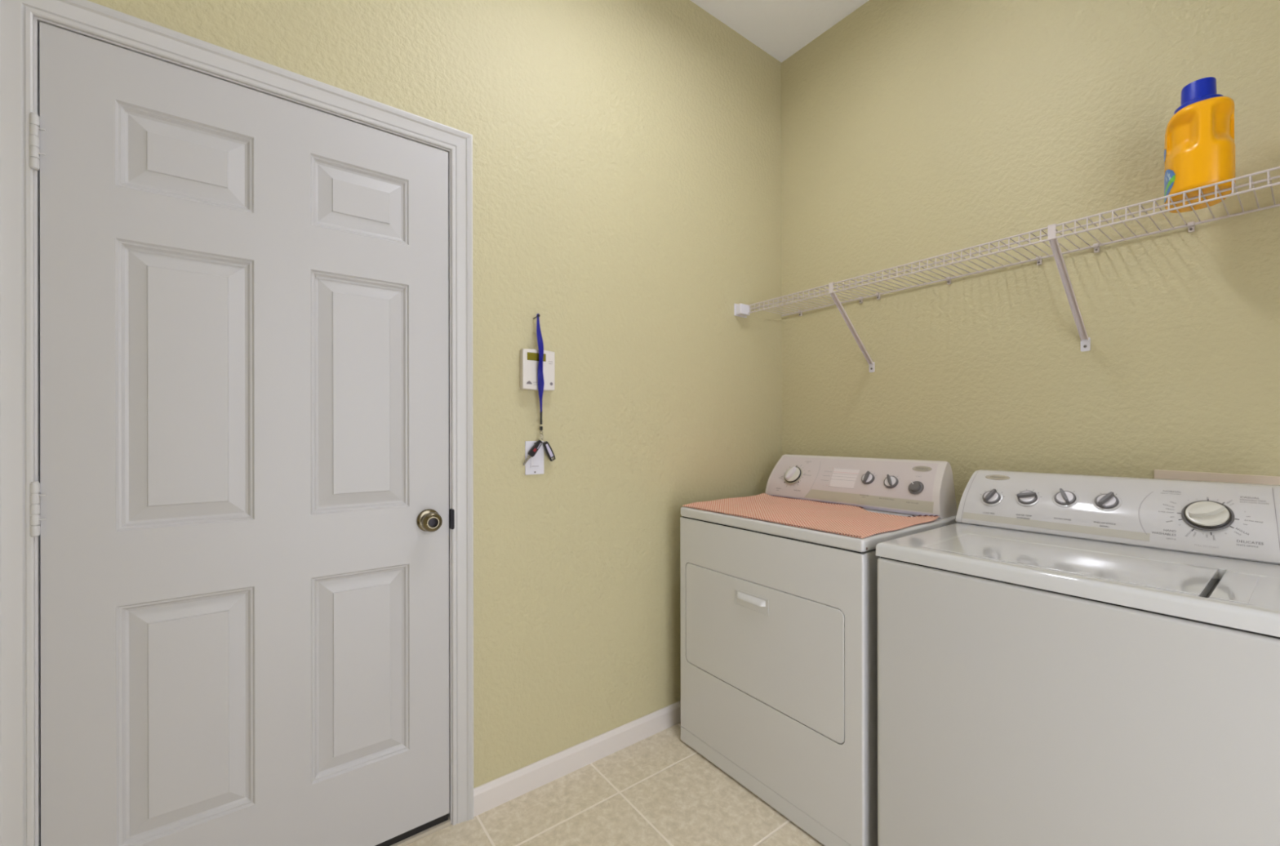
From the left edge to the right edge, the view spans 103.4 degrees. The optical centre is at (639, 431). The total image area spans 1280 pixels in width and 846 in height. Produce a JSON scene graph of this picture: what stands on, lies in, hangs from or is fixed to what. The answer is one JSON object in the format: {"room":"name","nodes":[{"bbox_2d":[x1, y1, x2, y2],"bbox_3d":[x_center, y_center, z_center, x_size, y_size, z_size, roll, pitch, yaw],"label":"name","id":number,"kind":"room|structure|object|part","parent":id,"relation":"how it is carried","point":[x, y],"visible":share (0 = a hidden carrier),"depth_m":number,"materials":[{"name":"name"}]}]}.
{"room":"laundry room","nodes":[
{"label":"laundry room","id":0,"kind":"room"},
{"bbox_2d":[87,0,782,787],"bbox_3d":[-0.572,-0.312,1.642,3.100,3.042,0.120,0,0,-37],"label":"wall","id":1,"kind":"structure","parent":0,"point":[627,186],"depth_m":1.85,"materials":[{"name":"beige paint"}]},
{"bbox_2d":[0,0,473,845],"bbox_3d":[-0.953,0.165,1.349,0.878,2.090,0.132,0,0,-37],"label":"trim","id":2,"kind":"structure","parent":1,"relation":"attached to","point":[37,57],"depth_m":1.06,"materials":[{"name":"grey paint"}]},
{"bbox_3d":[-0.579,0.269,1.556,0.010,0.062,0.016,0,0,-37],"label":"strike plate","id":3,"kind":"part","parent":2,"relation":"part of","materials":[{"name":"brown metal"}]},
{"bbox_2d":[29,22,448,845],"bbox_3d":[-0.920,0.170,1.295,0.844,2.054,0.091,0,0,-37],"label":"door","id":4,"kind":"structure","parent":1,"relation":"in","point":[242,492],"depth_m":1.26,"materials":[{"name":"grey paint"}]},
{"bbox_3d":[-0.619,0.267,1.496,0.067,0.067,0.055,0,0,-37],"label":"knob","id":5,"kind":"part","parent":4,"relation":"part of","materials":[{"name":"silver metal"}]},
{"bbox_2d":[524,440,543,475],"bbox_3d":[-0.358,0.090,1.720,0.069,0.114,0.009,0,0,-37],"label":"wall switch","id":6,"kind":"object","parent":1,"relation":"attached to","point":[535,464],"visible":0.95,"depth_m":1.72,"materials":[{"name":"white plastic"}]},
{"bbox_2d":[520,348,555,391],"bbox_3d":[-0.347,-0.207,1.716,0.119,0.138,0.029,0,0,-37],"label":"thermostat","id":7,"kind":"object","parent":1,"relation":"attached to","point":[529,357],"visible":0.98,"depth_m":1.70,"materials":[{"name":"white plastic"}]},
{"bbox_2d":[473,700,680,816],"bbox_3d":[0.093,1.168,2.052,1.549,0.081,0.013,0,0,-37],"label":"baseboard","id":8,"kind":"structure","parent":1,"relation":"attached to","point":[491,794],"depth_m":1.79,"materials":[{"name":"white paint"}]},
{"bbox_3d":[-0.351,-0.386,1.708,0.008,0.009,0.046,0,0,-37],"label":"nail","id":9,"kind":"object","parent":1,"relation":"attached to","visible":0},
{"bbox_2d":[536,313,544,439],"bbox_3d":[-0.337,-0.182,1.705,0.025,0.423,0.046,0,0,-15],"label":"lanyard","id":10,"kind":"object","parent":9,"relation":"hanging from","point":[540,340],"visible":1,"depth_m":1.69,"materials":[{"name":"blue fabric"}]},
{"bbox_2d":[522,440,542,465],"bbox_3d":[-0.361,0.071,1.698,0.069,0.084,0.013,0,0,-37],"label":"key","id":11,"kind":"object","parent":10,"relation":"hanging from","point":[536,446],"visible":1,"depth_m":1.70,"materials":[{"name":"black plastic"}]},
{"bbox_3d":[-0.376,0.095,1.687,0.031,0.037,0.003,0,0,-37],"label":"blade","id":12,"kind":"part","parent":11,"relation":"part of","materials":[{"name":"silver metal"}]},
{"bbox_2d":[542,440,555,461],"bbox_3d":[-0.312,0.069,1.737,0.045,0.070,0.012,0,0,-37],"label":"key fob","id":13,"kind":"object","parent":10,"relation":"hanging from","point":[548,449],"visible":1,"depth_m":1.73,"materials":[{"name":"black plastic"}]},
{"bbox_2d":[405,722,824,845],"bbox_3d":[0.154,1.258,0.672,3.340,0.100,2.540,0,0,-37],"label":"floor","id":14,"kind":"structure","parent":0,"point":[657,789],"depth_m":1.61,"materials":[{"name":"beige tile"}]},
{"bbox_2d":[390,816,450,845],"bbox_3d":[-0.951,1.204,1.349,0.838,0.013,0.114,0,0,-37],"label":"threshold","id":15,"kind":"object","parent":14,"relation":"on","point":[432,829],"depth_m":1.51,"materials":[{"name":"beige"}]},
{"bbox_2d":[680,453,957,845],"bbox_3d":[0.653,0.656,1.872,0.715,1.102,0.751,0,0,-37],"label":"dryer","id":16,"kind":"object","parent":14,"relation":"on","point":[779,621],"visible":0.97,"depth_m":1.62,"materials":[{"name":"white metal"}]},
{"bbox_3d":[0.363,0.567,1.675,0.016,0.054,0.145,0,0,-37],"label":"handle","id":17,"kind":"part","parent":16,"relation":"part of","materials":[{"name":"white plastic"}]},
{"bbox_3d":[0.379,0.691,1.681,0.018,0.378,0.660,0,0,-37],"label":"door","id":18,"kind":"part","parent":16,"relation":"part of","materials":[{"name":"white metal"}]},
{"bbox_3d":[0.389,1.171,1.674,0.021,0.056,0.751,0,0,-37],"label":"toe panel","id":19,"kind":"part","parent":16,"relation":"part of","materials":[{"name":"white metal"}]},
{"bbox_3d":[0.388,0.738,1.674,0.022,0.808,0.751,0,0,-37],"label":"panel","id":20,"kind":"part","parent":16,"relation":"part of","materials":[{"name":"white metal"}]},
{"bbox_2d":[681,493,939,537],"bbox_3d":[0.582,0.284,1.824,0.498,0.016,0.746,0,0,-37],"label":"checked cloth","id":21,"kind":"object","parent":16,"relation":"on","point":[854,521],"visible":1,"depth_m":1.75,"materials":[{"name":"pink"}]},
{"bbox_3d":[0.659,0.311,1.876,0.699,0.036,0.751,0,0,-37],"label":"panel","id":22,"kind":"part","parent":16,"relation":"part of","materials":[{"name":"white ceramic"}]},
{"bbox_3d":[0.814,0.195,2.007,0.097,0.164,0.694,0,0,-37],"label":"control panel","id":23,"kind":"part","parent":16,"relation":"part of","materials":[{"name":"grey plastic"}]},
{"bbox_3d":[0.862,0.179,1.915,0.034,0.042,0.048,0,0,-37],"label":"control knob","id":24,"kind":"part","parent":16,"relation":"part of","materials":[{"name":"grey plastic"}]},
{"bbox_3d":[0.912,0.185,1.841,0.034,0.044,0.050,0,0,-37],"label":"control knob","id":25,"kind":"part","parent":16,"relation":"part of","materials":[{"name":"grey plastic"}]},
{"bbox_3d":[0.960,0.196,1.762,0.035,0.044,0.050,0,0,-37],"label":"start knob","id":26,"kind":"part","parent":16,"relation":"part of","materials":[{"name":"grey plastic"}]},
{"bbox_2d":[875,469,1279,845],"bbox_3d":[1.109,0.667,1.272,0.699,1.078,0.686,0,0,-37],"label":"washing machine","id":27,"kind":"object","parent":14,"relation":"on","point":[1069,660],"visible":1,"depth_m":1.08,"materials":[{"name":"white metal"}]},
{"bbox_3d":[1.087,0.204,1.564,0.034,0.041,0.047,0,0,-37],"label":"control knob","id":28,"kind":"part","parent":27,"relation":"part of","materials":[{"name":"grey plastic"}]},
{"bbox_3d":[1.146,0.196,1.496,0.037,0.040,0.048,0,0,-37],"label":"control knob","id":29,"kind":"part","parent":27,"relation":"part of","materials":[{"name":"grey plastic"}]},
{"bbox_3d":[1.202,0.189,1.431,0.037,0.040,0.048,0,0,-37],"label":"control knob","id":30,"kind":"part","parent":27,"relation":"part of","materials":[{"name":"grey plastic"}]},
{"bbox_3d":[0.973,0.294,1.174,0.267,0.002,0.463,0,0,-37],"label":"lid","id":31,"kind":"part","parent":27,"relation":"part of","materials":[{"name":"white metal"}]},
{"bbox_3d":[1.109,0.310,1.272,0.699,0.036,0.686,0,0,-37],"label":"panel","id":32,"kind":"part","parent":27,"relation":"part of","materials":[{"name":"white metal"}]},
{"bbox_3d":[1.255,0.188,1.360,0.037,0.040,0.048,0,0,-37],"label":"control knob","id":33,"kind":"part","parent":27,"relation":"part of","materials":[{"name":"grey plastic"}]},
{"bbox_3d":[1.253,0.212,1.385,0.118,0.160,0.628,0,0,-37],"label":"control panel","id":34,"kind":"part","parent":27,"relation":"part of","materials":[{"name":"grey plastic"}]},
{"bbox_2d":[689,0,869,62],"bbox_3d":[0.149,-1.884,0.672,3.340,0.100,2.540,0,0,-37],"label":"ceiling","id":35,"kind":"structure","parent":0,"point":[780,28],"depth_m":2.25,"materials":[{"name":"white paint"}]},
{"bbox_2d":[781,0,1279,511],"bbox_3d":[1.442,-0.315,1.634,0.120,3.042,2.540,0,0,-37],"label":"wall","id":36,"kind":"structure","parent":0,"point":[912,131],"depth_m":1.72,"materials":[{"name":"beige paint"}]},
{"bbox_2d":[733,165,1279,372],"bbox_3d":[1.255,-0.418,1.496,0.345,0.335,2.296,0,0,-37],"label":"wire shelf","id":37,"kind":"object","parent":36,"relation":"attached to","point":[743,310],"visible":1,"depth_m":1.55,"materials":[{"name":"white metal"}]},
{"bbox_3d":[0.984,-0.272,2.146,0.004,0.043,0.023,0,0,-37],"label":"foot plate","id":38,"kind":"part","parent":37,"relation":"part of","materials":[{"name":"white plastic"}]},
{"bbox_3d":[1.164,-0.543,1.425,0.005,0.005,2.290,0,0,-37],"label":"rail","id":39,"kind":"part","parent":37,"relation":"part of","materials":[{"name":"grey plastic"}]},
{"bbox_3d":[1.167,-0.578,1.428,0.005,0.005,2.290,0,0,-37],"label":"rail","id":40,"kind":"part","parent":37,"relation":"part of","materials":[{"name":"grey plastic"}]},
{"bbox_3d":[1.206,-0.573,1.457,0.006,0.005,2.290,0,0,-37],"label":"rod","id":41,"kind":"part","parent":37,"relation":"part of","materials":[{"name":"grey plastic"}]},
{"bbox_3d":[1.387,-0.572,1.591,0.007,0.006,2.290,0,0,-37],"label":"rod","id":42,"kind":"part","parent":37,"relation":"part of","materials":[{"name":"grey plastic"}]},
{"bbox_3d":[1.399,-0.273,1.589,0.004,0.043,0.023,0,0,-37],"label":"foot plate","id":43,"kind":"part","parent":37,"relation":"part of","materials":[{"name":"white plastic"}]},
{"bbox_2d":[1164,76,1235,213],"bbox_3d":[1.403,-0.725,1.271,0.116,0.289,0.176,0,0,40],"label":"detergent jug","id":44,"kind":"object","parent":37,"relation":"on","point":[1200,148],"visible":0.93,"depth_m":1.22,"materials":[{"name":"orange plastic"}]},
{"bbox_2d":[1154,469,1279,484],"bbox_3d":[1.580,0.241,1.344,0.008,0.261,0.312,0,0,-37],"label":"outlet box plate","id":45,"kind":"object","parent":36,"relation":"attached to","point":[1158,473],"visible":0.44,"depth_m":1.37,"materials":[{"name":"beige plastic"}]}
]}

